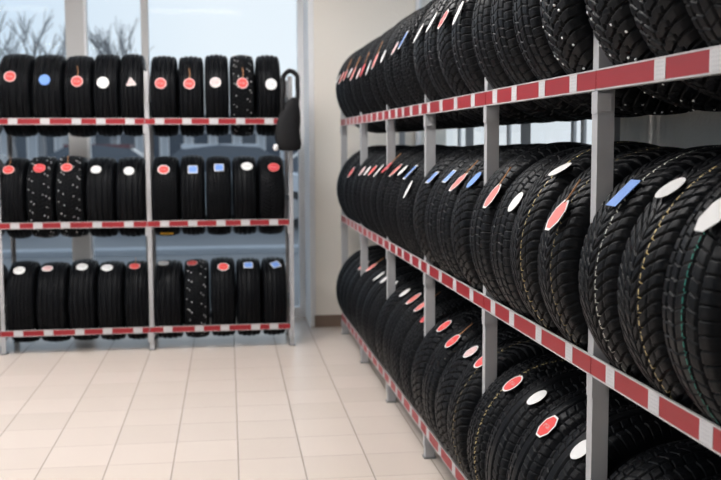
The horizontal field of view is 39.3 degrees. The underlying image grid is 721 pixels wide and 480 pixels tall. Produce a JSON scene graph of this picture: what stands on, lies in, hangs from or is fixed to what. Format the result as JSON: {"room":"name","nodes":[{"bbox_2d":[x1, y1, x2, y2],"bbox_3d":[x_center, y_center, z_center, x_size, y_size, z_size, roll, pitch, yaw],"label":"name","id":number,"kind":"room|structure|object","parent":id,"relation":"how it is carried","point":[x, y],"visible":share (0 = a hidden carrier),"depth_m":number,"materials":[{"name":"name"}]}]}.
{"room":"tire shop","nodes":[
{"label":"tire shop","id":0,"kind":"room"},
{"bbox_2d":[0,316,462,479],"bbox_3d":[-1.688,1.229,2.651,6.160,0.120,11.070,-1,6,-8],"label":"floor","id":1,"kind":"structure","parent":0,"point":[261,406],"depth_m":5.33,"materials":[{"name":"tile"}]},
{"bbox_2d":[0,71,295,354],"bbox_3d":[-1.962,-0.200,7.005,2.971,1.895,0.483,-1,6,-8],"label":"rack","id":2,"kind":"object","parent":1,"relation":"on","point":[149,225],"visible":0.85,"depth_m":6.88,"materials":[{"name":"metal"}]},
{"bbox_2d":[1,157,32,238],"bbox_3d":[-2.342,-0.288,6.943,0.153,0.557,0.557,-1,6,-8],"label":"tyre","id":3,"kind":"object","parent":2,"relation":"on","point":[13,186],"visible":0.8,"depth_m":6.71,"materials":[{"name":"black rubber"}]},
{"bbox_2d":[0,54,37,136],"bbox_3d":[-2.313,-0.984,6.881,0.209,0.563,0.563,-1,6,-8],"label":"tyre","id":4,"kind":"object","parent":2,"relation":"on","point":[16,70],"visible":0.82,"depth_m":6.65,"materials":[{"name":"black rubber"}]},
{"bbox_2d":[6,260,40,341],"bbox_3d":[-2.318,0.426,7.014,0.187,0.567,0.567,-1,6,-8],"label":"tyre","id":5,"kind":"object","parent":2,"relation":"on","point":[21,286],"visible":0.82,"depth_m":6.78,"materials":[{"name":"black rubber"}]},
{"bbox_2d":[26,156,59,237],"bbox_3d":[-2.171,-0.296,6.967,0.184,0.561,0.561,-1,6,-8],"label":"tyre","id":6,"kind":"object","parent":2,"relation":"on","point":[41,172],"visible":0.78,"depth_m":6.73,"materials":[{"name":"black rubber"}]},
{"bbox_2d":[32,54,68,136],"bbox_3d":[-2.106,-0.985,6.910,0.200,0.561,0.561,-1,6,-8],"label":"tyre","id":7,"kind":"object","parent":2,"relation":"on","point":[48,70],"visible":0.84,"depth_m":6.67,"materials":[{"name":"black rubber"}]},
{"bbox_2d":[36,262,71,341],"bbox_3d":[-2.118,0.430,7.043,0.202,0.559,0.559,-1,6,-8],"label":"tyre","id":8,"kind":"object","parent":2,"relation":"on","point":[53,277],"visible":0.79,"depth_m":6.81,"materials":[{"name":"black rubber"}]},
{"bbox_2d":[55,156,89,236],"bbox_3d":[-1.981,-0.302,6.993,0.192,0.565,0.564,-1,6,-8],"label":"tyre","id":9,"kind":"object","parent":2,"relation":"on","point":[70,177],"visible":0.89,"depth_m":6.76,"materials":[{"name":"black rubber"}]},
{"bbox_2d":[64,56,97,136],"bbox_3d":[-1.910,-0.985,6.938,0.187,0.557,0.557,-1,6,-8],"label":"tyre","id":10,"kind":"object","parent":2,"relation":"on","point":[78,72],"visible":0.89,"depth_m":6.70,"materials":[{"name":"black rubber"}]},
{"bbox_2d":[68,259,99,339],"bbox_3d":[-1.920,0.418,7.071,0.184,0.568,0.568,-1,6,-8],"label":"tyre","id":11,"kind":"object","parent":2,"relation":"on","point":[83,275],"visible":0.84,"depth_m":6.83,"materials":[{"name":"black rubber"}]},
{"bbox_2d":[85,157,118,236],"bbox_3d":[-1.785,-0.298,7.022,0.194,0.557,0.557,-1,6,-8],"label":"tyre","id":12,"kind":"object","parent":2,"relation":"on","point":[100,185],"visible":0.88,"depth_m":6.79,"materials":[{"name":"black rubber"}]},
{"bbox_2d":[93,54,122,136],"bbox_3d":[-1.731,-0.996,6.961,0.170,0.566,0.569,-1,6,-8],"label":"tyre","id":13,"kind":"object","parent":2,"relation":"on","point":[106,70],"visible":0.81,"depth_m":6.72,"materials":[{"name":"black rubber"}]},
{"bbox_2d":[97,261,126,339],"bbox_3d":[-1.736,0.424,7.098,0.176,0.558,0.558,-1,6,-8],"label":"tyre","id":14,"kind":"object","parent":2,"relation":"on","point":[111,274],"visible":0.84,"depth_m":6.86,"materials":[{"name":"black rubber"}]},
{"bbox_2d":[116,157,146,236],"bbox_3d":[-1.588,-0.302,7.050,0.194,0.558,0.558,-1,6,-8],"label":"tyre","id":15,"kind":"object","parent":2,"relation":"on","point":[131,197],"visible":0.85,"depth_m":6.81,"materials":[{"name":"black rubber"}]},
{"bbox_2d":[119,54,145,136],"bbox_3d":[-1.566,-1.000,6.986,0.158,0.567,0.567,-1,6,-8],"label":"tyre","id":16,"kind":"object","parent":2,"relation":"on","point":[132,67],"visible":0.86,"depth_m":6.75,"materials":[{"name":"black rubber"}]},
{"bbox_2d":[124,257,149,338],"bbox_3d":[-1.563,0.409,7.121,0.163,0.582,0.557,-1,6,-8],"label":"tyre","id":17,"kind":"object","parent":2,"relation":"on","point":[136,283],"visible":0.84,"depth_m":6.88,"materials":[{"name":"black rubber"}]},
{"bbox_2d":[150,56,178,136],"bbox_3d":[-1.356,-0.996,7.015,0.178,0.559,0.562,-1,6,-8],"label":"tyre","id":18,"kind":"object","parent":2,"relation":"on","point":[164,69],"visible":0.94,"depth_m":6.78,"materials":[{"name":"black rubber"}]},
{"bbox_2d":[152,156,180,235],"bbox_3d":[-1.357,-0.308,7.082,0.182,0.560,0.560,-1,6,-8],"label":"tyre","id":19,"kind":"object","parent":2,"relation":"on","point":[165,169],"visible":0.93,"depth_m":6.84,"materials":[{"name":"black rubber"}]},
{"bbox_2d":[155,260,184,338],"bbox_3d":[-1.348,0.418,7.152,0.189,0.557,0.557,-1,6,-8],"label":"tyre","id":20,"kind":"object","parent":2,"relation":"on","point":[169,274],"visible":0.94,"depth_m":6.92,"materials":[{"name":"black rubber"}]},
{"bbox_2d":[178,56,204,136],"bbox_3d":[-1.176,-0.999,7.041,0.170,0.558,0.561,-1,6,-8],"label":"tyre","id":21,"kind":"object","parent":2,"relation":"on","point":[191,100],"visible":0.94,"depth_m":6.80,"materials":[{"name":"black rubber"}]},
{"bbox_2d":[180,155,205,234],"bbox_3d":[-1.177,-0.316,7.107,0.169,0.565,0.565,-1,6,-8],"label":"tyre","id":22,"kind":"object","parent":2,"relation":"on","point":[192,168],"visible":0.98,"depth_m":6.87,"materials":[{"name":"black rubber"}]},
{"bbox_2d":[184,259,209,337],"bbox_3d":[-1.160,0.413,7.179,0.175,0.559,0.559,-1,6,-8],"label":"tyre","id":23,"kind":"object","parent":2,"relation":"on","point":[196,271],"visible":0.94,"depth_m":6.94,"materials":[{"name":"black rubber"}]},
{"bbox_2d":[204,54,228,135],"bbox_3d":[-1.004,-1.010,7.065,0.163,0.568,0.570,-1,6,-8],"label":"tyre","id":24,"kind":"object","parent":2,"relation":"on","point":[216,72],"visible":0.94,"depth_m":6.82,"materials":[{"name":"black rubber"}]},
{"bbox_2d":[206,156,231,234],"bbox_3d":[-1.000,-0.314,7.133,0.175,0.559,0.559,-1,6,-8],"label":"tyre","id":25,"kind":"object","parent":2,"relation":"on","point":[218,169],"visible":0.98,"depth_m":6.89,"materials":[{"name":"black rubber"}]},
{"bbox_2d":[210,257,235,335],"bbox_3d":[-0.981,0.403,7.204,0.176,0.567,0.567,-1,6,-8],"label":"tyre","id":26,"kind":"object","parent":2,"relation":"on","point":[222,270],"visible":0.92,"depth_m":6.96,"materials":[{"name":"black rubber"}]},
{"bbox_2d":[229,55,254,135],"bbox_3d":[-0.833,-1.011,7.088,0.168,0.566,0.569,-1,6,-8],"label":"tyre","id":27,"kind":"object","parent":2,"relation":"on","point":[241,67],"visible":0.95,"depth_m":6.85,"materials":[{"name":"black rubber"}]},
{"bbox_2d":[232,156,257,234],"bbox_3d":[-0.823,-0.317,7.158,0.170,0.560,0.560,-1,6,-8],"label":"tyre","id":28,"kind":"object","parent":2,"relation":"on","point":[244,170],"visible":0.94,"depth_m":6.92,"materials":[{"name":"black rubber"}]},
{"bbox_2d":[236,257,261,335],"bbox_3d":[-0.801,0.405,7.230,0.173,0.561,0.561,-1,6,-8],"label":"tyre","id":29,"kind":"object","parent":2,"relation":"on","point":[248,270],"visible":0.97,"depth_m":6.99,"materials":[{"name":"black rubber"}]},
{"bbox_2d":[254,55,280,135],"bbox_3d":[-0.656,-1.016,7.113,0.166,0.567,0.571,-1,6,-8],"label":"tyre","id":30,"kind":"object","parent":2,"relation":"on","point":[267,68],"visible":0.87,"depth_m":6.87,"materials":[{"name":"black rubber"}]},
{"bbox_2d":[256,155,284,233],"bbox_3d":[-0.642,-0.321,7.183,0.182,0.561,0.561,-1,6,-8],"label":"tyre","id":31,"kind":"object","parent":2,"relation":"on","point":[270,169],"visible":0.92,"depth_m":6.95,"materials":[{"name":"black rubber"}]},
{"bbox_2d":[261,257,286,334],"bbox_3d":[-0.626,0.401,7.254,0.167,0.562,0.562,-1,6,-8],"label":"tyre","id":32,"kind":"object","parent":2,"relation":"on","point":[273,271],"visible":0.93,"depth_m":7.02,"materials":[{"name":"black rubber"}]},
{"bbox_2d":[273,69,300,150],"bbox_3d":[-0.503,-0.886,6.855,0.195,0.558,0.148,-1,6,-8],"label":"bag","id":33,"kind":"object","parent":2,"relation":"hanging from","point":[287,131],"visible":1,"depth_m":6.81,"materials":[{"name":"black fabric"}]},
{"bbox_2d":[340,35,720,479],"bbox_3d":[0.518,0.113,4.494,0.483,1.733,6.054,-1,6,-8],"label":"rack","id":34,"kind":"object","parent":1,"relation":"on","point":[602,81],"visible":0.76,"depth_m":2.75,"materials":[{"name":"metal"}]},
{"bbox_2d":[336,245,384,317],"bbox_3d":[0.140,0.348,7.190,0.630,0.630,0.184,-1,6,-8],"label":"tyre","id":35,"kind":"object","parent":34,"relation":"on","point":[357,254],"visible":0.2,"depth_m":7.10,"materials":[{"name":"black rubber"}]},
{"bbox_2d":[343,42,396,132],"bbox_3d":[0.204,-1.001,6.495,0.640,0.617,0.184,-1,6,-8],"label":"tyre","id":36,"kind":"object","parent":34,"relation":"on","point":[348,81],"visible":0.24,"depth_m":6.42,"materials":[{"name":"black rubber"}]},
{"bbox_2d":[346,254,395,330],"bbox_3d":[0.220,0.403,6.632,0.628,0.628,0.184,-1,6,-8],"label":"tyre","id":37,"kind":"object","parent":34,"relation":"on","point":[371,262],"visible":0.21,"depth_m":6.54,"materials":[{"name":"black rubber"}]},
{"bbox_2d":[351,256,404,338],"bbox_3d":[0.257,0.419,6.376,0.636,0.641,0.234,-1,6,-8],"label":"tyre","id":38,"kind":"object","parent":34,"relation":"on","point":[372,269],"visible":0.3,"depth_m":6.28,"materials":[{"name":"black rubber"}]},
{"bbox_2d":[350,37,407,131],"bbox_3d":[0.258,-0.958,6.075,0.648,0.613,0.186,-1,6,-8],"label":"tyre","id":39,"kind":"object","parent":34,"relation":"on","point":[357,81],"visible":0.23,"depth_m":6.01,"materials":[{"name":"black rubber"}]},
{"bbox_2d":[356,146,403,231],"bbox_3d":[0.278,-0.266,6.144,0.609,0.609,0.186,-1,6,-8],"label":"tyre","id":40,"kind":"object","parent":34,"relation":"on","point":[361,179],"visible":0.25,"depth_m":6.07,"materials":[{"name":"black rubber"}]},
{"bbox_2d":[352,145,408,228],"bbox_3d":[0.251,-0.288,6.332,0.614,0.614,0.186,-1,6,-8],"label":"tyre","id":41,"kind":"object","parent":34,"relation":"on","point":[357,176],"visible":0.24,"depth_m":6.25,"materials":[{"name":"black rubber"}]},
{"bbox_2d":[356,261,410,346],"bbox_3d":[0.291,0.444,6.137,0.637,0.637,0.242,-1,6,-8],"label":"tyre","id":42,"kind":"object","parent":34,"relation":"on","point":[379,273],"visible":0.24,"depth_m":6.04,"materials":[{"name":"black rubber"}]},
{"bbox_2d":[361,146,410,233],"bbox_3d":[0.305,-0.249,5.955,0.610,0.610,0.186,-1,6,-8],"label":"tyre","id":43,"kind":"object","parent":34,"relation":"on","point":[366,179],"visible":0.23,"depth_m":5.88,"materials":[{"name":"black rubber"}]},
{"bbox_2d":[365,147,407,237],"bbox_3d":[0.332,-0.231,5.767,0.610,0.610,0.186,-1,6,-8],"label":"tyre","id":44,"kind":"object","parent":34,"relation":"on","point":[374,170],"visible":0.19,"depth_m":5.69,"materials":[{"name":"black rubber"}]},
{"bbox_2d":[360,27,418,130],"bbox_3d":[0.316,-0.925,5.699,0.645,0.617,0.186,-1,6,-8],"label":"tyre","id":45,"kind":"object","parent":34,"relation":"on","point":[372,99],"visible":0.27,"depth_m":5.62,"materials":[{"name":"black rubber"}]},
{"bbox_2d":[361,265,420,354],"bbox_3d":[0.324,0.466,5.905,0.637,0.637,0.234,-1,6,-8],"label":"tyre","id":46,"kind":"object","parent":34,"relation":"on","point":[381,283],"visible":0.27,"depth_m":5.80,"materials":[{"name":"black rubber"}]},
{"bbox_2d":[365,32,423,130],"bbox_3d":[0.343,-0.903,5.511,0.639,0.612,0.186,-1,6,-8],"label":"tyre","id":47,"kind":"object","parent":34,"relation":"on","point":[373,80],"visible":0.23,"depth_m":5.45,"materials":[{"name":"black rubber"}]},
{"bbox_2d":[368,271,422,363],"bbox_3d":[0.358,0.490,5.670,0.634,0.634,0.234,-1,6,-8],"label":"tyre","id":48,"kind":"object","parent":34,"relation":"on","point":[381,298],"visible":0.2,"depth_m":5.57,"materials":[{"name":"black rubber"}]},
{"bbox_2d":[370,145,422,238],"bbox_3d":[0.359,-0.218,5.579,0.616,0.616,0.186,-1,6,-8],"label":"tyre","id":49,"kind":"object","parent":34,"relation":"on","point":[374,189],"visible":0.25,"depth_m":5.49,"materials":[{"name":"black rubber"}]},
{"bbox_2d":[383,150,423,249],"bbox_3d":[0.419,-0.170,5.158,0.606,0.606,0.186,-1,6,-8],"label":"tyre","id":50,"kind":"object","parent":34,"relation":"on","point":[399,168],"visible":0.14,"depth_m":5.08,"materials":[{"name":"black rubber"}]},
{"bbox_2d":[371,15,439,129],"bbox_3d":[0.378,-0.887,5.254,0.654,0.622,0.234,-1,6,-8],"label":"tyre","id":51,"kind":"object","parent":34,"relation":"on","point":[380,77],"visible":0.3,"depth_m":5.17,"materials":[{"name":"black rubber"}]},
{"bbox_2d":[375,277,439,375],"bbox_3d":[0.399,0.513,5.381,0.640,0.640,0.252,-1,6,-8],"label":"tyre","id":52,"kind":"object","parent":34,"relation":"on","point":[404,290],"visible":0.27,"depth_m":5.29,"materials":[{"name":"black rubber"}]},
{"bbox_2d":[376,144,446,245],"bbox_3d":[0.392,-0.197,5.346,0.617,0.617,0.186,-1,6,-8],"label":"tyre","id":53,"kind":"object","parent":34,"relation":"on","point":[391,167],"visible":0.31,"depth_m":5.25,"materials":[{"name":"black rubber"}]},
{"bbox_2d":[380,7,451,128],"bbox_3d":[0.416,-0.863,5.019,0.643,0.621,0.234,-1,6,-8],"label":"tyre","id":54,"kind":"object","parent":34,"relation":"on","point":[388,58],"visible":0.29,"depth_m":4.93,"materials":[{"name":"black rubber"}]},
{"bbox_2d":[383,283,449,386],"bbox_3d":[0.432,0.537,5.155,0.636,0.636,0.234,-1,6,-8],"label":"tyre","id":55,"kind":"object","parent":34,"relation":"on","point":[407,301],"visible":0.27,"depth_m":5.06,"materials":[{"name":"black rubber"}]},
{"bbox_2d":[389,146,460,252],"bbox_3d":[0.446,-0.157,4.970,0.612,0.612,0.186,-1,6,-8],"label":"tyre","id":56,"kind":"object","parent":34,"relation":"on","point":[399,181],"visible":0.2,"depth_m":4.88,"materials":[{"name":"black rubber"}]},
{"bbox_2d":[396,147,455,257],"bbox_3d":[0.473,-0.136,4.782,0.608,0.608,0.186,-1,6,-8],"label":"tyre","id":57,"kind":"object","parent":34,"relation":"on","point":[408,178],"visible":0.22,"depth_m":4.70,"materials":[{"name":"black rubber"}]},
{"bbox_2d":[390,289,463,399],"bbox_3d":[0.466,0.556,4.919,0.641,0.642,0.234,-1,6,-8],"label":"tyre","id":58,"kind":"object","parent":34,"relation":"on","point":[410,316],"visible":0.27,"depth_m":4.81,"materials":[{"name":"black rubber"}]},
{"bbox_2d":[391,9,463,128],"bbox_3d":[0.450,-0.836,4.784,0.636,0.615,0.234,-1,6,-8],"label":"tyre","id":59,"kind":"object","parent":34,"relation":"on","point":[401,86],"visible":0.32,"depth_m":4.71,"materials":[{"name":"black rubber"}]},
{"bbox_2d":[403,146,467,259],"bbox_3d":[0.496,-0.121,4.593,0.620,0.612,0.186,-1,6,-8],"label":"tyre","id":60,"kind":"object","parent":34,"relation":"on","point":[410,194],"visible":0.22,"depth_m":4.50,"materials":[{"name":"black rubber"}]},
{"bbox_2d":[398,0,477,127],"bbox_3d":[0.481,-0.818,4.548,0.647,0.620,0.234,-1,6,-8],"label":"tyre","id":61,"kind":"object","parent":34,"relation":"on","point":[414,88],"visible":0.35,"depth_m":4.46,"materials":[{"name":"black rubber"}]},
{"bbox_2d":[400,298,478,413],"bbox_3d":[0.499,0.586,4.685,0.632,0.632,0.234,-1,6,-8],"label":"tyre","id":62,"kind":"object","parent":34,"relation":"on","point":[415,335],"visible":0.27,"depth_m":4.58,"materials":[{"name":"black rubber"}]},
{"bbox_2d":[411,307,481,431],"bbox_3d":[0.539,0.611,4.405,0.634,0.634,0.234,-1,6,-8],"label":"tyre","id":63,"kind":"object","parent":34,"relation":"on","point":[427,346],"visible":0.21,"depth_m":4.31,"materials":[{"name":"black rubber"}]},
{"bbox_2d":[413,144,483,270],"bbox_3d":[0.537,-0.101,4.337,0.618,0.618,0.249,-1,6,-10],"label":"tyre","id":64,"kind":"object","parent":34,"relation":"on","point":[425,188],"visible":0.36,"depth_m":4.24,"materials":[{"name":"black rubber"}]},
{"bbox_2d":[413,0,499,126],"bbox_3d":[0.523,-0.788,4.269,0.639,0.616,0.234,-1,6,-8],"label":"tyre","id":65,"kind":"object","parent":34,"relation":"on","point":[421,71],"visible":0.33,"depth_m":4.19,"materials":[{"name":"black rubber"}]},
{"bbox_2d":[425,145,502,278],"bbox_3d":[0.572,-0.075,4.094,0.615,0.615,0.249,-1,6,-8],"label":"tyre","id":66,"kind":"object","parent":34,"relation":"on","point":[434,198],"visible":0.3,"depth_m":4.01,"materials":[{"name":"black rubber"}]},
{"bbox_2d":[422,317,512,448],"bbox_3d":[0.573,0.632,4.170,0.635,0.635,0.234,-1,6,-8],"label":"tyre","id":67,"kind":"object","parent":34,"relation":"on","point":[449,345],"visible":0.25,"depth_m":4.06,"materials":[{"name":"black rubber"}]},
{"bbox_2d":[424,0,513,124],"bbox_3d":[0.559,-0.771,4.034,0.641,0.623,0.234,-1,6,-8],"label":"tyre","id":68,"kind":"object","parent":34,"relation":"on","point":[437,78],"visible":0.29,"depth_m":3.95,"materials":[{"name":"black rubber"}]},
{"bbox_2d":[435,327,525,464],"bbox_3d":[0.607,0.658,3.935,0.630,0.630,0.234,-1,6,-8],"label":"tyre","id":69,"kind":"object","parent":34,"relation":"on","point":[450,375],"visible":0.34,"depth_m":3.85,"materials":[{"name":"black rubber"}]},
{"bbox_2d":[437,144,524,287],"bbox_3d":[0.606,-0.056,3.856,0.619,0.619,0.254,-1,6,-8],"label":"tyre","id":70,"kind":"object","parent":34,"relation":"on","point":[450,194],"visible":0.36,"depth_m":3.77,"materials":[{"name":"black rubber"}]},
{"bbox_2d":[437,0,530,123],"bbox_3d":[0.591,-0.749,3.798,0.644,0.623,0.234,-1,6,-8],"label":"tyre","id":71,"kind":"object","parent":34,"relation":"on","point":[447,63],"visible":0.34,"depth_m":3.71,"materials":[{"name":"black rubber"}]},
{"bbox_2d":[451,143,544,292],"bbox_3d":[0.638,-0.036,3.631,0.621,0.621,0.234,-1,6,-8],"label":"tyre","id":72,"kind":"object","parent":34,"relation":"on","point":[466,199],"visible":0.28,"depth_m":3.53,"materials":[{"name":"black rubber"}]},
{"bbox_2d":[447,336,554,479],"bbox_3d":[0.640,0.672,3.699,0.642,0.642,0.234,-1,6,-8],"label":"tyre","id":73,"kind":"object","parent":34,"relation":"on","point":[466,394],"visible":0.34,"depth_m":3.58,"materials":[{"name":"black rubber"}]},
{"bbox_2d":[451,0,555,122],"bbox_3d":[0.625,-0.725,3.563,0.643,0.622,0.234,-1,6,-8],"label":"tyre","id":74,"kind":"object","parent":34,"relation":"on","point":[467,65],"visible":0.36,"depth_m":3.47,"materials":[{"name":"black rubber"}]},
{"bbox_2d":[467,354,576,479],"bbox_3d":[0.680,0.706,3.420,0.632,0.632,0.234,-1,6,-8],"label":"tyre","id":75,"kind":"object","parent":34,"relation":"on","point":[505,387],"visible":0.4,"depth_m":3.33,"materials":[{"name":"black rubber"}]},
{"bbox_2d":[472,0,586,121],"bbox_3d":[0.675,-0.696,3.285,0.618,0.618,0.234,-1,6,-8],"label":"tyre","id":76,"kind":"object","parent":34,"relation":"on","point":[486,55],"visible":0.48,"depth_m":3.21,"materials":[{"name":"black rubber"}]},
{"bbox_2d":[469,142,591,311],"bbox_3d":[0.679,-0.011,3.341,0.624,0.624,0.254,-1,6,-8],"label":"tyre","id":77,"kind":"object","parent":34,"relation":"on","point":[489,198],"visible":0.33,"depth_m":3.25,"materials":[{"name":"black rubber"}]},
{"bbox_2d":[485,368,586,479],"bbox_3d":[0.714,0.726,3.184,0.635,0.635,0.234,-1,6,-8],"label":"tyre","id":78,"kind":"object","parent":34,"relation":"on","point":[527,404],"visible":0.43,"depth_m":3.09,"materials":[{"name":"black rubber"}]},
{"bbox_2d":[490,146,587,324],"bbox_3d":[0.712,0.018,3.116,0.618,0.614,0.251,-1,6,-8],"label":"tyre","id":79,"kind":"object","parent":34,"relation":"on","point":[503,222],"visible":0.26,"depth_m":3.03,"materials":[{"name":"black rubber"}]},
{"bbox_2d":[490,0,591,119],"bbox_3d":[0.709,-0.677,3.050,0.622,0.622,0.234,-1,6,-8],"label":"tyre","id":80,"kind":"object","parent":34,"relation":"on","point":[509,54],"visible":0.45,"depth_m":2.98,"materials":[{"name":"black rubber"}]},
{"bbox_2d":[506,387,635,479],"bbox_3d":[0.748,0.745,2.949,0.640,0.640,0.234,-1,6,-8],"label":"tyre","id":81,"kind":"object","parent":34,"relation":"on","point":[542,436],"visible":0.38,"depth_m":2.85,"materials":[{"name":"black rubber"}]},
{"bbox_2d":[513,0,645,117],"bbox_3d":[0.743,-0.655,2.814,0.624,0.624,0.234,-1,6,-8],"label":"tyre","id":82,"kind":"object","parent":34,"relation":"on","point":[537,53],"visible":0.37,"depth_m":2.75,"materials":[{"name":"black rubber"}]},
{"bbox_2d":[510,141,657,340],"bbox_3d":[0.745,0.032,2.880,0.626,0.626,0.234,-1,6,-8],"label":"tyre","id":83,"kind":"object","parent":34,"relation":"on","point":[535,207],"visible":0.29,"depth_m":2.77,"materials":[{"name":"black rubber"}]},
{"bbox_2d":[538,146,684,366],"bbox_3d":[0.776,0.063,2.645,0.621,0.614,0.234,-1,6,-8],"label":"tyre","id":84,"kind":"object","parent":34,"relation":"on","point":[565,230],"visible":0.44,"depth_m":2.54,"materials":[{"name":"black rubber"}]},
{"bbox_2d":[537,404,691,479],"bbox_3d":[0.782,0.767,2.713,0.641,0.641,0.234,-1,6,-8],"label":"tyre","id":85,"kind":"object","parent":34,"relation":"on","point":[633,430],"visible":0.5,"depth_m":2.60,"materials":[{"name":"black rubber"}]},
{"bbox_2d":[540,0,695,114],"bbox_3d":[0.776,-0.632,2.579,0.623,0.623,0.234,-1,6,-8],"label":"tyre","id":86,"kind":"object","parent":34,"relation":"on","point":[568,31],"visible":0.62,"depth_m":2.50,"materials":[{"name":"black rubber"}]},
{"bbox_2d":[578,145,720,389],"bbox_3d":[0.823,0.090,2.340,0.618,0.618,0.226,-1,6,-8],"label":"tyre","id":87,"kind":"object","parent":34,"relation":"on","point":[605,241],"visible":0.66,"depth_m":2.25,"materials":[{"name":"black rubber"}]},
{"bbox_2d":[584,0,720,111],"bbox_3d":[0.820,-0.602,2.273,0.622,0.622,0.226,-1,6,-8],"label":"tyre","id":88,"kind":"object","parent":34,"relation":"on","point":[618,35],"visible":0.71,"depth_m":2.22,"materials":[{"name":"black rubber"}]},
{"bbox_2d":[607,439,720,479],"bbox_3d":[0.825,0.800,2.408,0.636,0.636,0.226,-1,6,-8],"label":"tyre","id":89,"kind":"object","parent":34,"relation":"on","point":[689,459],"visible":0.88,"depth_m":2.34,"materials":[{"name":"black rubber"}]},
{"bbox_2d":[617,154,720,420],"bbox_3d":[0.855,0.113,2.112,0.616,0.616,0.226,-1,6,-8],"label":"tyre","id":90,"kind":"object","parent":34,"relation":"on","point":[651,243],"visible":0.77,"depth_m":2.03,"materials":[{"name":"black rubber"}]},
{"bbox_2d":[628,0,720,100],"bbox_3d":[0.853,-0.578,2.046,0.619,0.619,0.226,-1,6,-8],"label":"tyre","id":91,"kind":"object","parent":34,"relation":"on","point":[667,27],"visible":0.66,"depth_m":1.99,"materials":[{"name":"black rubber"}]},
{"bbox_2d":[662,182,720,426],"bbox_3d":[0.888,0.127,1.883,0.625,0.625,0.226,-1,6,-8],"label":"tyre","id":92,"kind":"object","parent":34,"relation":"on","point":[691,310],"visible":0.98,"depth_m":1.81,"materials":[{"name":"black rubber"}]},
{"bbox_2d":[683,0,720,46],"bbox_3d":[0.885,-0.558,1.818,0.620,0.620,0.226,-1,6,-8],"label":"tyre","id":93,"kind":"object","parent":34,"relation":"on","point":[705,14],"visible":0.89,"depth_m":1.82,"materials":[{"name":"black rubber"}]},
{"bbox_2d":[313,0,445,314],"bbox_3d":[0.114,-0.909,8.012,1.018,3.100,0.610,-1,6,-8],"label":"wall","id":94,"kind":"structure","parent":0,"point":[341,27],"depth_m":7.66,"materials":[{"name":"beige paint"}]},
{"bbox_2d":[64,0,305,318],"bbox_3d":[-2.864,-0.800,7.768,4.935,2.950,0.170,-1,6,-8],"label":"window","id":95,"kind":"structure","parent":94,"relation":"in","point":[76,11],"depth_m":7.88,"materials":[{"name":"white plastic"}]},
{"bbox_2d":[303,0,315,326],"bbox_3d":[-0.400,-0.818,7.863,0.042,2.950,0.425,-1,6,-8],"label":"trim","id":96,"kind":"structure","parent":94,"relation":"attached to","point":[308,23],"depth_m":7.74,"materials":[{"name":"white plastic"}]},
{"bbox_2d":[620,110,720,148],"bbox_3d":[1.275,-0.396,2.611,0.250,3.100,10.460,-1,6,-8],"label":"wall","id":97,"kind":"structure","parent":0,"point":[696,128],"depth_m":3.35,"materials":[{"name":"beige paint"}]},
{"bbox_2d":[415,0,586,145],"bbox_3d":[0.714,-1.014,5.777,0.040,1.770,3.935,-1,6,-8],"label":"window","id":98,"kind":"structure","parent":97,"relation":"in","point":[417,2],"depth_m":5.32,"materials":[{"name":"glass"}]},
{"label":"outside","id":99,"kind":"structure","parent":0,"visible":0},
{"bbox_2d":[3,253,298,307],"bbox_3d":[-1.510,0.454,10.720,60.000,0.080,4.930,-1,6,-8],"label":"pavement","id":100,"kind":"structure","parent":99,"point":[6,261],"depth_m":12.65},
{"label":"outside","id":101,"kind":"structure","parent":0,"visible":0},
{"bbox_2d":[2,219,298,249],"bbox_3d":[-18.948,-4.279,61.955,100.000,0.150,111.730,-1,6,-8],"label":"ground","id":102,"kind":"structure","parent":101,"point":[257,238],"depth_m":15.80,"materials":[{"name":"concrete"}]},
{"bbox_2d":[0,4,58,157],"bbox_3d":[-10.591,-4.366,29.602,2.903,6.151,2.451,4,7,39],"label":"bare tree","id":103,"kind":"object","parent":102,"relation":"on","point":[13,37],"visible":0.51,"depth_m":29.50,"materials":[{"name":"grey plant"}]},
{"bbox_2d":[0,128,68,159],"bbox_3d":[-16.416,-3.803,40.918,9.500,2.900,6.600,-1,6,-8],"label":"building","id":104,"kind":"structure","parent":102,"relation":"on","point":[26,147],"depth_m":38.43,"materials":[{"name":"stone"}]},
{"bbox_2d":[5,8,96,156],"bbox_3d":[-10.709,-5.125,36.498,3.276,6.356,3.411,-4,7,-33],"label":"bare tree","id":105,"kind":"object","parent":102,"relation":"on","point":[42,142],"visible":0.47,"depth_m":36.30,"materials":[{"name":"grey plant"}]},
{"bbox_2d":[48,144,143,162],"bbox_3d":[-5.550,-1.339,21.908,4.240,1.465,1.740,-1,6,-8],"label":"car","id":106,"kind":"object","parent":102,"relation":"on","point":[117,151],"visible":0.06,"depth_m":21.24,"materials":[{"name":"grey paint"}]},
{"bbox_2d":[88,16,153,143],"bbox_3d":[-7.157,-4.195,31.249,2.581,5.476,2.348,-1,6,-8],"label":"bare tree","id":107,"kind":"object","parent":102,"relation":"on","point":[113,140],"visible":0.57,"depth_m":30.63,"materials":[{"name":"grey plant"}]},
{"bbox_2d":[2,244,298,257],"bbox_3d":[-1.879,0.169,13.293,60.000,0.160,0.300,-1,6,-8],"label":"kerb","id":108,"kind":"object","parent":102,"relation":"on","point":[236,249],"visible":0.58,"depth_m":13.08,"materials":[{"name":"concrete"}]},
{"bbox_2d":[91,114,297,159],"bbox_3d":[-6.947,-4.109,44.275,9.200,2.800,6.600,-1,6,-8],"label":"building","id":109,"kind":"structure","parent":102,"relation":"on","point":[163,146],"depth_m":41.15,"materials":[{"name":"stone"}]},
{"bbox_2d":[171,144,298,226],"bbox_3d":[-2.623,-1.014,18.401,4.240,1.465,1.740,-1,6,-8],"label":"car","id":110,"kind":"object","parent":102,"relation":"on","point":[231,151],"visible":0.09,"depth_m":17.75,"materials":[{"name":"grey paint"}]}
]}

